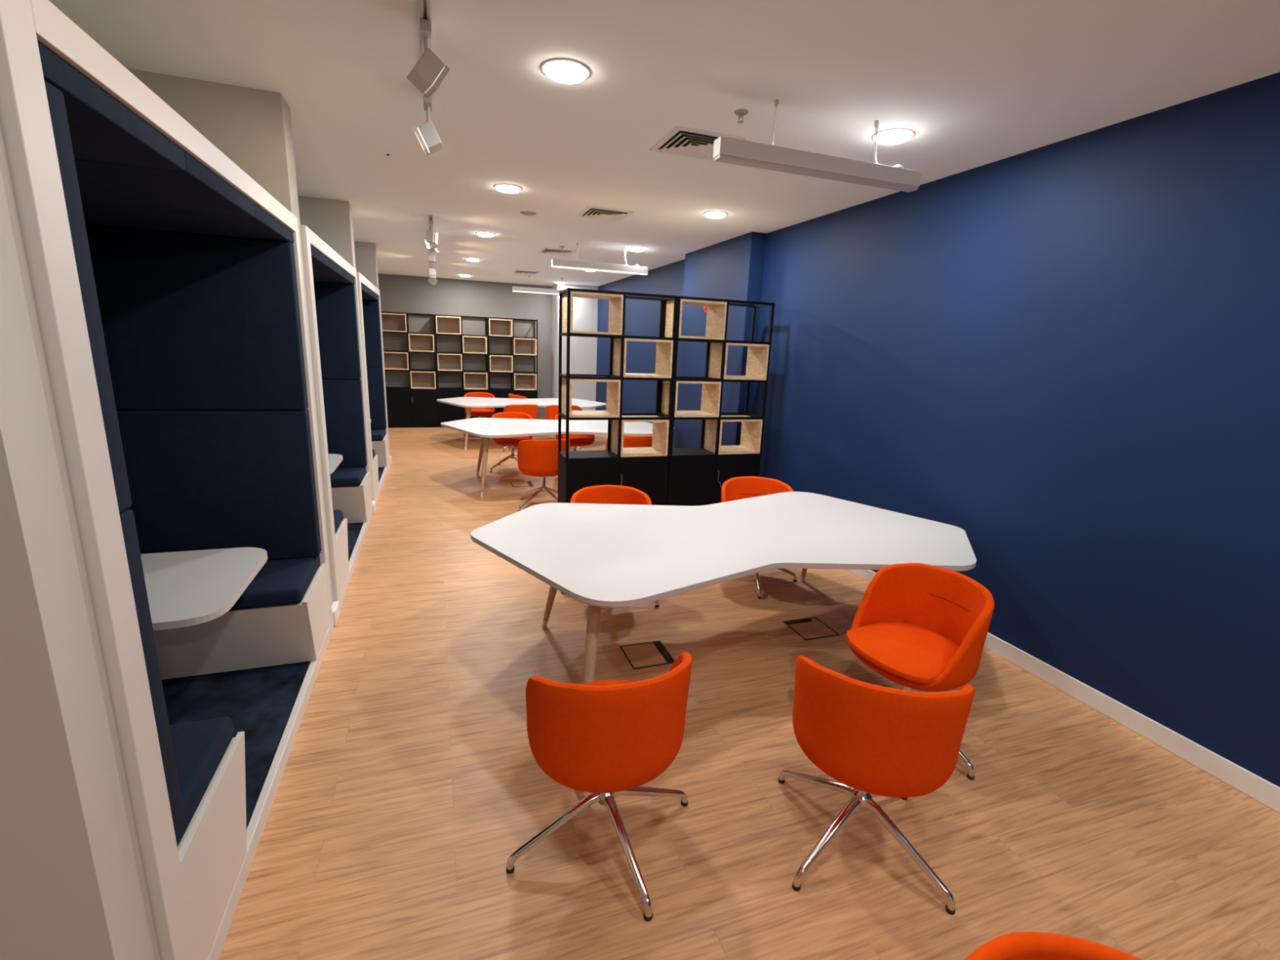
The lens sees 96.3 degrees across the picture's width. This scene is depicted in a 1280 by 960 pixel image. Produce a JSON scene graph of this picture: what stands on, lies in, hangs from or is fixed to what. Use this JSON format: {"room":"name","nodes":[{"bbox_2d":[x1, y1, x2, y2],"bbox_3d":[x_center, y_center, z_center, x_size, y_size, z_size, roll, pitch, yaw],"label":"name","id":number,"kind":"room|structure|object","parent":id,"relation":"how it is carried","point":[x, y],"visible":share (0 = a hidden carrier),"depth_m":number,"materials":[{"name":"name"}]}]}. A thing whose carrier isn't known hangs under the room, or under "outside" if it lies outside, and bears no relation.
{"room":"coworking office","nodes":[
{"label":"coworking office","id":0,"kind":"room"},
{"bbox_2d":[0,124,160,959],"bbox_3d":[-1.647,0.047,0.869,1.160,2.985,0.155,-2,14,-19],"label":"wall pier","id":1,"kind":"object","parent":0,"point":[73,884],"visible":1,"depth_m":1.10,"materials":[{"name":"grey paint"}]},
{"bbox_2d":[125,67,333,605],"bbox_3d":[-2.471,-0.522,3.165,1.160,2.985,0.205,-2,14,-19],"label":"wall pier","id":2,"kind":"object","parent":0,"point":[251,126],"visible":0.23,"depth_m":2.92,"materials":[{"name":"grey paint"}]},
{"bbox_2d":[297,195,355,269],"bbox_3d":[-3.303,-1.096,5.484,1.160,2.985,0.205,-2,14,-19],"label":"wall pier","id":3,"kind":"object","parent":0,"point":[331,220],"visible":0.14,"depth_m":5.24,"materials":[{"name":"grey paint"}]},
{"bbox_2d":[354,241,378,288],"bbox_3d":[-4.129,-1.667,7.787,1.160,2.985,0.170,-2,14,-19],"label":"wall pier","id":4,"kind":"object","parent":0,"point":[366,258],"visible":0.14,"depth_m":7.58,"materials":[{"name":"grey paint"}]},
{"bbox_2d":[377,273,551,424],"bbox_3d":[-4.006,-2.658,12.059,4.280,2.985,0.150,-2,14,-19],"label":"wall","id":5,"kind":"structure","parent":0,"point":[398,293],"depth_m":11.96,"materials":[{"name":"grey paint"}]},
{"bbox_2d":[551,284,598,410],"bbox_3d":[-1.401,-2.680,12.606,0.998,2.985,0.850,-2,14,-19],"label":"wall pier","id":6,"kind":"object","parent":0,"point":[583,350],"visible":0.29,"depth_m":12.17,"materials":[{"name":"grey paint"}]},
{"bbox_2d":[48,0,1279,286],"bbox_3d":[-0.807,-2.295,4.215,5.428,0.120,16.800,-2,14,-19],"label":"ceiling","id":7,"kind":"structure","parent":0,"point":[977,83],"depth_m":2.68,"materials":[{"name":"white paint"}]},
{"bbox_2d":[419,0,431,54],"bbox_3d":[-0.570,-1.572,1.496,0.038,0.035,3.032,-2,14,-19],"label":"track","id":8,"kind":"object","parent":7,"relation":"attached to","point":[424,5],"visible":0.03,"depth_m":2.09,"materials":[{"name":"white metal"}]},
{"bbox_2d":[406,17,449,98],"bbox_3d":[-0.818,-1.614,2.210,0.136,0.226,0.125,-7,16,-36],"label":"track spotlight","id":9,"kind":"object","parent":8,"relation":"attached to","point":[428,72],"visible":1,"depth_m":2.18,"materials":[{"name":"grey metal"}]},
{"bbox_2d":[413,93,443,155],"bbox_3d":[-1.053,-1.761,2.851,0.140,0.249,0.120,-2,14,-19],"label":"track spotlight","id":10,"kind":"object","parent":8,"relation":"hanging from","point":[426,133],"visible":0.91,"depth_m":2.82,"materials":[{"name":"grey metal"}]},
{"bbox_2d":[428,214,432,226],"bbox_3d":[-2.918,-3.193,8.041,0.038,0.035,5.112,-2,14,-19],"label":"track","id":11,"kind":"object","parent":7,"relation":"attached to","point":[430,217],"visible":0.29,"depth_m":5.70,"materials":[{"name":"white metal"}]},
{"bbox_2d":[424,244,438,256],"bbox_3d":[-2.398,-2.702,6.598,0.130,0.224,0.125,2,13,-3],"label":"track spotlight","id":12,"kind":"object","parent":11,"relation":"attached to","point":[431,252],"visible":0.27,"depth_m":6.57,"materials":[{"name":"grey metal"}]},
{"bbox_2d":[425,219,438,244],"bbox_3d":[-2.119,-2.519,5.837,0.106,0.213,0.124,1,13,-7],"label":"track spotlight","id":13,"kind":"object","parent":11,"relation":"attached to","point":[432,237],"visible":1,"depth_m":5.80,"materials":[{"name":"grey metal"}]},
{"bbox_2d":[424,226,439,249],"bbox_3d":[-2.249,-2.602,6.184,0.119,0.219,0.124,-8,17,-38],"label":"track spotlight","id":14,"kind":"object","parent":11,"relation":"attached to","point":[429,246],"visible":0.52,"depth_m":6.18,"materials":[{"name":"grey metal"}]},
{"bbox_2d":[427,253,436,262],"bbox_3d":[-2.629,-2.871,7.258,0.105,0.212,0.120,-2,14,-19],"label":"track spotlight","id":15,"kind":"object","parent":11,"relation":"attached to","point":[432,259],"visible":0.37,"depth_m":7.23,"materials":[{"name":"grey metal"}]},
{"bbox_2d":[428,267,435,275],"bbox_3d":[-3.203,-3.264,8.842,0.105,0.212,0.120,-2,14,-19],"label":"track spotlight","id":16,"kind":"object","parent":11,"relation":"attached to","point":[432,271],"visible":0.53,"depth_m":8.81,"materials":[{"name":"grey metal"}]},
{"bbox_2d":[427,277,437,284],"bbox_3d":[-3.696,-3.598,10.220,0.140,0.227,0.116,7,14,18],"label":"track spotlight","id":17,"kind":"object","parent":11,"relation":"attached to","point":[433,281],"visible":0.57,"depth_m":10.20,"materials":[{"name":"grey metal"}]},
{"bbox_2d":[428,260,436,268],"bbox_3d":[-2.869,-3.037,7.927,0.105,0.212,0.120,-2,14,-19],"label":"track spotlight","id":18,"kind":"object","parent":11,"relation":"attached to","point":[431,264],"visible":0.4,"depth_m":7.90,"materials":[{"name":"grey metal"}]},
{"bbox_2d":[458,274,471,276],"bbox_3d":[-3.334,-3.889,10.931,0.226,0.023,0.226,-2,14,-19],"label":"recessed light","id":19,"kind":"object","parent":7,"relation":"in","point":[461,275],"visible":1,"depth_m":10.87,"materials":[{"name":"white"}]},
{"bbox_2d":[465,257,480,261],"bbox_3d":[-2.538,-3.340,8.713,0.226,0.023,0.226,-2,14,-19],"label":"recessed light","id":20,"kind":"object","parent":7,"relation":"in","point":[467,259],"visible":1,"depth_m":8.65,"materials":[{"name":"white plastic"}]},
{"bbox_2d":[475,231,495,236],"bbox_3d":[-1.772,-2.811,6.577,0.226,0.023,0.226,-2,14,-19],"label":"recessed light","id":21,"kind":"object","parent":7,"relation":"in","point":[479,233],"visible":1,"depth_m":6.52,"materials":[{"name":"white plastic"}]},
{"bbox_2d":[493,183,522,193],"bbox_3d":[-1.048,-2.312,4.560,0.226,0.023,0.226,-2,14,-19],"label":"recessed light","id":22,"kind":"object","parent":7,"relation":"in","point":[505,188],"visible":1,"depth_m":4.51,"materials":[{"name":"white plastic"}]},
{"bbox_2d":[511,270,540,275],"bbox_3d":[-2.001,-3.633,10.055,0.430,0.020,0.430,-2,14,-19],"label":"ceiling vent","id":23,"kind":"object","parent":7,"relation":"in","point":[519,272],"visible":1,"depth_m":10.02,"materials":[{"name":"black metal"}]},
{"bbox_2d":[520,211,536,215],"bbox_3d":[-1.059,-2.519,5.433,0.156,0.016,0.156,-2,14,-19],"label":"smoke detector","id":24,"kind":"object","parent":7,"relation":"attached to","point":[525,213],"visible":1,"depth_m":5.39,"materials":[{"name":"white plastic"}]},
{"bbox_2d":[512,275,563,294],"bbox_3d":[-1.760,-3.627,10.688,1.210,0.300,0.072,-2,14,-19],"label":"light","id":25,"kind":"object","parent":7,"relation":"hanging from","point":[517,289],"visible":0.68,"depth_m":10.62,"materials":[{"name":"grey plastic"}]},
{"bbox_2d":[512,290,559,294],"bbox_3d":[-1.766,-3.488,10.721,1.202,0.014,0.062,-2,14,-19],"label":"diffuser","id":26,"kind":"object","parent":25,"relation":"attached to","point":[553,292],"depth_m":10.67,"materials":[{"name":"white plastic"}]},
{"bbox_2d":[537,247,576,255],"bbox_3d":[-1.111,-3.032,7.633,0.430,0.020,0.430,-2,14,-19],"label":"ceiling vent","id":27,"kind":"object","parent":7,"relation":"in","point":[544,251],"visible":1,"depth_m":7.60,"materials":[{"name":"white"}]},
{"bbox_2d":[540,57,591,84],"bbox_3d":[-0.332,-1.817,2.562,0.226,0.023,0.226,-2,14,-19],"label":"recessed light","id":28,"kind":"object","parent":7,"relation":"in","point":[563,70],"visible":1,"depth_m":2.52,"materials":[{"name":"white plastic"}]},
{"bbox_2d":[551,242,648,275],"bbox_3d":[-0.478,-2.729,7.062,1.215,0.300,0.072,-2,14,-19],"label":"light","id":29,"kind":"object","parent":7,"relation":"hanging from","point":[563,264],"visible":1,"depth_m":7.05,"materials":[{"name":"grey plastic"}]},
{"bbox_2d":[551,265,647,275],"bbox_3d":[-0.483,-2.590,7.094,1.207,0.014,0.062,-2,14,-19],"label":"diffuser","id":30,"kind":"object","parent":29,"relation":"attached to","point":[573,267],"depth_m":7.07,"materials":[{"name":"white plastic"}]},
{"bbox_2d":[576,205,634,221],"bbox_3d":[-0.327,-2.460,5.317,0.430,0.020,0.430,-2,14,-19],"label":"ceiling vent","id":31,"kind":"object","parent":7,"relation":"in","point":[594,212],"visible":1,"depth_m":5.28,"materials":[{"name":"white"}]},
{"bbox_2d":[627,247,645,251],"bbox_3d":[-0.045,-2.882,7.179,0.226,0.023,0.226,-2,14,-19],"label":"recessed light","id":32,"kind":"object","parent":7,"relation":"in","point":[633,249],"visible":1,"depth_m":7.12,"materials":[{"name":"white plastic"}]},
{"bbox_2d":[648,125,745,160],"bbox_3d":[0.330,-1.989,3.411,0.430,0.020,0.430,-2,14,-19],"label":"ceiling vent","id":33,"kind":"object","parent":7,"relation":"in","point":[680,140],"visible":0.81,"depth_m":3.38,"materials":[{"name":"white metal"}]},
{"bbox_2d":[702,210,728,218],"bbox_3d":[0.678,-2.382,5.162,0.226,0.023,0.226,-2,14,-19],"label":"recessed light","id":34,"kind":"object","parent":7,"relation":"in","point":[714,214],"visible":1,"depth_m":5.11,"materials":[{"name":"white plastic"}]},
{"bbox_2d":[733,108,748,123],"bbox_3d":[0.516,-1.855,2.933,0.072,0.050,0.072,-2,14,-19],"label":"sprinkler head","id":35,"kind":"object","parent":7,"relation":"attached to","point":[740,113],"visible":1,"depth_m":2.92},
{"bbox_2d":[712,99,921,192],"bbox_3d":[0.938,-1.704,2.909,1.205,0.300,0.072,-2,14,-19],"label":"light","id":36,"kind":"object","parent":7,"relation":"hanging from","point":[726,149],"visible":1,"depth_m":2.89,"materials":[{"name":"grey plastic"}]},
{"bbox_2d":[714,154,917,192],"bbox_3d":[0.932,-1.565,2.941,1.197,0.014,0.062,-2,14,-19],"label":"diffuser","id":37,"kind":"object","parent":36,"relation":"attached to","point":[747,160],"depth_m":2.90,"materials":[{"name":"grey"}]},
{"bbox_2d":[871,128,915,144],"bbox_3d":[1.395,-1.887,3.164,0.226,0.023,0.226,-2,14,-19],"label":"recessed light","id":38,"kind":"object","parent":7,"relation":"in","point":[892,135],"visible":0.88,"depth_m":3.12,"materials":[{"name":"white plastic"}]},
{"bbox_2d":[675,231,766,448],"bbox_3d":[0.888,-1.282,7.008,0.170,2.985,1.695,-2,14,-19],"label":"wall pier","id":39,"kind":"object","parent":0,"point":[732,268],"visible":0.43,"depth_m":6.50,"materials":[{"name":"blue paint"}]},
{"bbox_2d":[218,424,1279,959],"bbox_3d":[-0.929,0.727,4.919,5.428,0.120,16.800,-2,14,-19],"label":"floor","id":40,"kind":"structure","parent":0,"point":[411,780],"depth_m":2.31,"materials":[{"name":"brown wood"}]},
{"bbox_2d":[0,0,333,959],"bbox_3d":[-2.038,0.051,2.082,1.150,2.395,2.315,-2,14,-19],"label":"booth","id":41,"kind":"object","parent":40,"relation":"on","point":[166,282],"visible":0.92,"depth_m":2.38,"materials":[{"name":"white wood"}]},
{"bbox_2d":[168,716,234,847],"bbox_3d":[-1.785,0.913,1.534,1.051,0.088,0.545,-2,14,-19],"label":"seat cushion","id":42,"kind":"object","parent":41,"relation":"on","point":[202,748],"depth_m":1.75,"materials":[{"name":"blue fabric"}]},
{"bbox_2d":[229,555,319,610],"bbox_3d":[-2.308,0.552,2.992,1.051,0.088,0.553,-2,14,-19],"label":"seat cushion","id":43,"kind":"object","parent":41,"relation":"on","point":[285,582],"depth_m":2.96,"materials":[{"name":"blue fabric"}]},
{"bbox_2d":[331,600,339,626],"bbox_3d":[-1.964,0.859,3.689,0.035,0.100,0.165,-2,14,-19],"label":"trim","id":44,"kind":"structure","parent":40,"relation":"on","point":[335,606],"depth_m":3.66,"materials":[{"name":"white paint"}]},
{"bbox_2d":[300,224,373,609],"bbox_3d":[-2.870,-0.523,4.402,1.150,2.395,2.315,-2,14,-19],"label":"booth","id":45,"kind":"object","parent":40,"relation":"on","point":[331,281],"visible":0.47,"depth_m":5.26,"materials":[{"name":"white wood"}]},
{"bbox_2d":[333,510,342,533],"bbox_3d":[-2.617,0.339,3.853,1.051,0.088,0.545,-2,14,-19],"label":"seat cushion","id":46,"kind":"object","parent":45,"relation":"on","point":[338,514],"depth_m":4.08,"materials":[{"name":"blue fabric"}]},
{"bbox_2d":[329,466,366,487],"bbox_3d":[-3.140,-0.022,5.311,1.051,0.088,0.553,-2,14,-19],"label":"seat cushion","id":47,"kind":"object","parent":45,"relation":"on","point":[343,477],"depth_m":5.27,"materials":[{"name":"blue fabric"}]},
{"bbox_2d":[356,271,390,506],"bbox_3d":[-3.702,-1.098,6.721,1.150,2.395,2.315,-2,14,-19],"label":"booth","id":48,"kind":"object","parent":40,"relation":"on","point":[369,296],"visible":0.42,"depth_m":7.62,"materials":[{"name":"white wood"}]},
{"bbox_2d":[372,448,375,458],"bbox_3d":[-3.449,-0.235,6.172,1.051,0.088,0.545,-2,14,-19],"label":"seat cushion","id":49,"kind":"object","parent":48,"relation":"on","point":[373,451],"depth_m":6.46,"materials":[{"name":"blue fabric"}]},
{"bbox_2d":[370,429,386,440],"bbox_3d":[-3.972,-0.597,7.630,1.051,0.088,0.553,-2,14,-19],"label":"seat cushion","id":50,"kind":"object","parent":48,"relation":"on","point":[376,434],"depth_m":7.61,"materials":[{"name":"blue fabric"}]},
{"bbox_2d":[372,500,375,513],"bbox_3d":[-2.796,0.284,6.008,0.035,0.100,0.165,-2,14,-19],"label":"trim","id":51,"kind":"structure","parent":40,"relation":"on","point":[373,501],"depth_m":5.97,"materials":[{"name":"white paint"}]},
{"bbox_2d":[381,311,439,427],"bbox_3d":[-4.658,-2.205,11.611,1.020,2.255,0.396,-2,14,-19],"label":"bookshelf","id":52,"kind":"object","parent":40,"relation":"on","point":[415,406],"visible":0.81,"depth_m":11.61,"materials":[{"name":"black wood"}]},
{"bbox_2d":[434,314,489,426],"bbox_3d":[-3.693,-2.244,11.947,1.020,2.255,0.396,-2,14,-19],"label":"bookshelf","id":53,"kind":"object","parent":40,"relation":"on","point":[473,381],"visible":0.76,"depth_m":11.89,"materials":[{"name":"black metal"}]},
{"bbox_2d":[463,391,494,436],"bbox_3d":[-3.106,-1.280,11.130,0.576,0.797,0.561,-2,14,-17],"label":"tub chair","id":54,"kind":"object","parent":40,"relation":"on","point":[488,411],"visible":0.53,"depth_m":11.08,"materials":[{"name":"orange fabric"}]},
{"bbox_2d":[471,408,493,413],"bbox_3d":[-3.095,-1.326,11.089,0.474,0.074,0.499,-2,14,-17],"label":"seat cushion","id":55,"kind":"object","parent":54,"relation":"on","point":[473,411],"depth_m":10.93,"materials":[{"name":"orange fabric"}]},
{"bbox_2d":[489,411,532,471],"bbox_3d":[-1.827,-0.545,8.198,0.576,0.797,0.564,2,13,-1],"label":"tub chair","id":56,"kind":"object","parent":40,"relation":"on","point":[513,441],"visible":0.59,"depth_m":8.16,"materials":[{"name":"orange fabric"}]},
{"bbox_2d":[495,435,529,442],"bbox_3d":[-1.813,-0.592,8.163,0.474,0.074,0.499,-1,14,-15],"label":"seat cushion","id":57,"kind":"object","parent":56,"relation":"on","point":[513,439],"depth_m":7.96,"materials":[{"name":"orange fabric"}]},
{"bbox_2d":[486,317,537,419],"bbox_3d":[-2.729,-2.283,12.284,1.020,2.255,0.396,-2,14,-19],"label":"bookshelf","id":58,"kind":"object","parent":40,"relation":"on","point":[525,384],"visible":0.75,"depth_m":12.23,"materials":[{"name":"beige wood"}]},
{"bbox_2d":[508,393,527,398],"bbox_3d":[-2.323,-1.321,11.438,0.567,0.797,0.578,-3,14,-20],"label":"tub chair","id":59,"kind":"object","parent":40,"relation":"on","point":[510,395],"visible":0.08,"depth_m":11.11,"materials":[{"name":"orange fabric"}]},
{"bbox_2d":[502,404,537,451],"bbox_3d":[-2.025,-0.915,9.751,0.580,0.797,0.571,1,13,-6],"label":"tub chair","id":60,"kind":"object","parent":40,"relation":"on","point":[531,410],"visible":0.22,"depth_m":9.46,"materials":[{"name":"orange fabric"}]},
{"bbox_2d":[436,396,606,450],"bbox_3d":[-2.104,-1.059,10.486,3.008,0.744,1.630,-2,14,-19],"label":"conference table","id":61,"kind":"object","parent":40,"relation":"on","point":[469,402],"visible":0.62,"depth_m":10.21,"materials":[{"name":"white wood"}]},
{"bbox_2d":[511,480,533,487],"bbox_3d":[-1.528,0.051,7.428,0.264,0.009,0.264,-2,14,-19],"label":"floor outlet","id":62,"kind":"object","parent":40,"relation":"on","point":[515,484],"visible":1,"depth_m":7.42,"materials":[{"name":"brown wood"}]},
{"bbox_2d":[517,438,569,511],"bbox_3d":[-1.080,-0.104,6.438,0.578,0.797,0.567,1,13,-7],"label":"tub chair","id":63,"kind":"object","parent":40,"relation":"on","point":[535,458],"visible":0.78,"depth_m":6.17,"materials":[{"name":"orange fabric"}]},
{"bbox_2d":[440,417,674,497],"bbox_3d":[-1.062,-0.363,7.684,3.008,0.744,1.630,-2,14,-19],"label":"conference table","id":64,"kind":"object","parent":40,"relation":"on","point":[486,428],"visible":0.68,"depth_m":7.31,"materials":[{"name":"white laminate"}]},
{"bbox_2d":[545,404,581,450],"bbox_3d":[-1.346,-0.925,9.914,0.576,0.797,0.560,-3,14,-23],"label":"tub chair","id":65,"kind":"object","parent":40,"relation":"on","point":[551,411],"visible":0.17,"depth_m":9.64,"materials":[{"name":"orange fabric"}]},
{"bbox_2d":[555,413,595,450],"bbox_3d":[-0.954,-0.552,8.378,0.577,0.797,0.565,-1,14,-14],"label":"tub chair","id":66,"kind":"object","parent":40,"relation":"on","point":[575,440],"visible":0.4,"depth_m":8.22,"materials":[{"name":"orange fabric"}]},
{"bbox_2d":[561,434,594,442],"bbox_3d":[-0.935,-0.599,8.346,0.474,0.074,0.499,-5,15,-29],"label":"seat cushion","id":67,"kind":"object","parent":66,"relation":"on","point":[572,437],"depth_m":8.25,"materials":[{"name":"orange fabric"}]},
{"bbox_2d":[506,651,692,921],"bbox_3d":[-0.125,0.948,2.088,0.588,0.797,0.584,6,14,14],"label":"tub chair","id":68,"kind":"object","parent":40,"relation":"on","point":[606,740],"visible":1,"depth_m":1.81,"materials":[{"name":"orange fabric"}]},
{"bbox_2d":[581,680,633,685],"bbox_3d":[-0.131,0.891,2.095,0.474,0.074,0.499,-3,14,-20],"label":"seat cushion","id":69,"kind":"object","parent":68,"relation":"on","point":[606,682],"depth_m":2.30,"materials":[{"name":"orange fabric"}]},
{"bbox_2d":[560,484,658,607],"bbox_3d":[-0.203,0.484,4.065,0.580,0.797,0.571,-5,15,-30],"label":"tub chair","id":70,"kind":"object","parent":40,"relation":"on","point":[601,494],"visible":0.1,"depth_m":4.20,"materials":[{"name":"orange fabric"}]},
{"bbox_2d":[557,288,677,505],"bbox_3d":[-0.236,-0.581,5.415,1.005,2.255,0.391,-2,14,-19],"label":"open bookshelf","id":71,"kind":"object","parent":40,"relation":"on","point":[645,469],"visible":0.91,"depth_m":5.32,"materials":[{"name":"black metal"}]},
{"bbox_2d":[604,435,652,449],"bbox_3d":[-0.138,-0.179,6.922,0.577,0.797,0.566,2,13,-3],"label":"tub chair","id":72,"kind":"object","parent":40,"relation":"on","point":[628,441],"visible":0.09,"depth_m":6.60,"materials":[{"name":"orange fabric"}]},
{"bbox_2d":[619,640,675,669],"bbox_3d":[0.044,1.044,3.443,0.264,0.009,0.264,-2,14,-19],"label":"floor outlet","id":73,"kind":"object","parent":40,"relation":"on","point":[645,655],"visible":0.91,"depth_m":3.43,"materials":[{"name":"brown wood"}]},
{"bbox_2d":[658,296,774,506],"bbox_3d":[0.717,-0.620,5.747,1.005,2.255,0.392,-2,14,-19],"label":"open bookshelf","id":74,"kind":"object","parent":40,"relation":"on","point":[696,477],"visible":0.83,"depth_m":5.65,"materials":[{"name":"wood"}]},
{"bbox_2d":[471,491,976,683],"bbox_3d":[0.543,0.666,3.551,3.008,0.744,1.630,-2,14,-19],"label":"conference table","id":75,"kind":"object","parent":40,"relation":"on","point":[598,556],"visible":0.85,"depth_m":3.23,"materials":[{"name":"white laminate"}]},
{"bbox_2d":[720,476,796,598],"bbox_3d":[0.914,0.419,4.538,0.590,0.797,0.587,14,17,40],"label":"tub chair","id":76,"kind":"object","parent":40,"relation":"on","point":[739,487],"visible":0.24,"depth_m":4.67,"materials":[{"name":"orange fabric"}]},
{"bbox_2d":[782,617,839,639],"bbox_3d":[1.147,0.993,3.854,0.264,0.009,0.264,-2,14,-19],"label":"floor outlet","id":77,"kind":"object","parent":40,"relation":"on","point":[808,629],"visible":1,"depth_m":3.85,"materials":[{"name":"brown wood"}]},
{"bbox_2d":[777,655,974,915],"bbox_3d":[0.839,0.981,2.115,0.576,0.797,0.559,4,13,7],"label":"tub chair","id":78,"kind":"object","parent":40,"relation":"on","point":[873,740],"visible":1,"depth_m":1.85,"materials":[{"name":"orange fabric"}]},
{"bbox_2d":[845,563,994,780],"bbox_3d":[1.284,0.854,2.738,0.585,0.797,0.589,5,13,11],"label":"tub chair","id":79,"kind":"object","parent":40,"relation":"on","point":[918,626],"visible":0.86,"depth_m":2.74,"materials":[{"name":"orange fabric"}]},
{"bbox_2d":[845,621,959,684],"bbox_3d":[1.268,0.803,2.716,0.499,0.074,0.474,-4,15,-26],"label":"seat cushion","id":80,"kind":"object","parent":79,"relation":"on","point":[904,652],"depth_m":2.67,"materials":[{"name":"orange fabric"}]},
{"bbox_2d":[964,931,1142,959],"bbox_3d":[0.720,1.269,0.861,0.580,0.797,0.572,4,13,7],"label":"tub chair","id":81,"kind":"object","parent":40,"relation":"on","point":[1025,945],"visible":1,"depth_m":1.02,"materials":[{"name":"orange fabric"}]},
{"bbox_2d":[595,71,1279,786],"bbox_3d":[1.737,-0.806,5.115,0.150,2.985,15.800,-2,14,-19],"label":"wall","id":82,"kind":"structure","parent":0,"point":[1063,356],"depth_m":3.09,"materials":[{"name":"blue paint"}]},
{"bbox_2d":[845,568,1279,813],"bbox_3d":[2.693,1.350,2.378,0.014,0.105,9.175,-2,14,-19],"label":"baseboard","id":83,"kind":"structure","parent":82,"relation":"attached to","point":[1248,783],"depth_m":2.86,"materials":[{"name":"white paint"}]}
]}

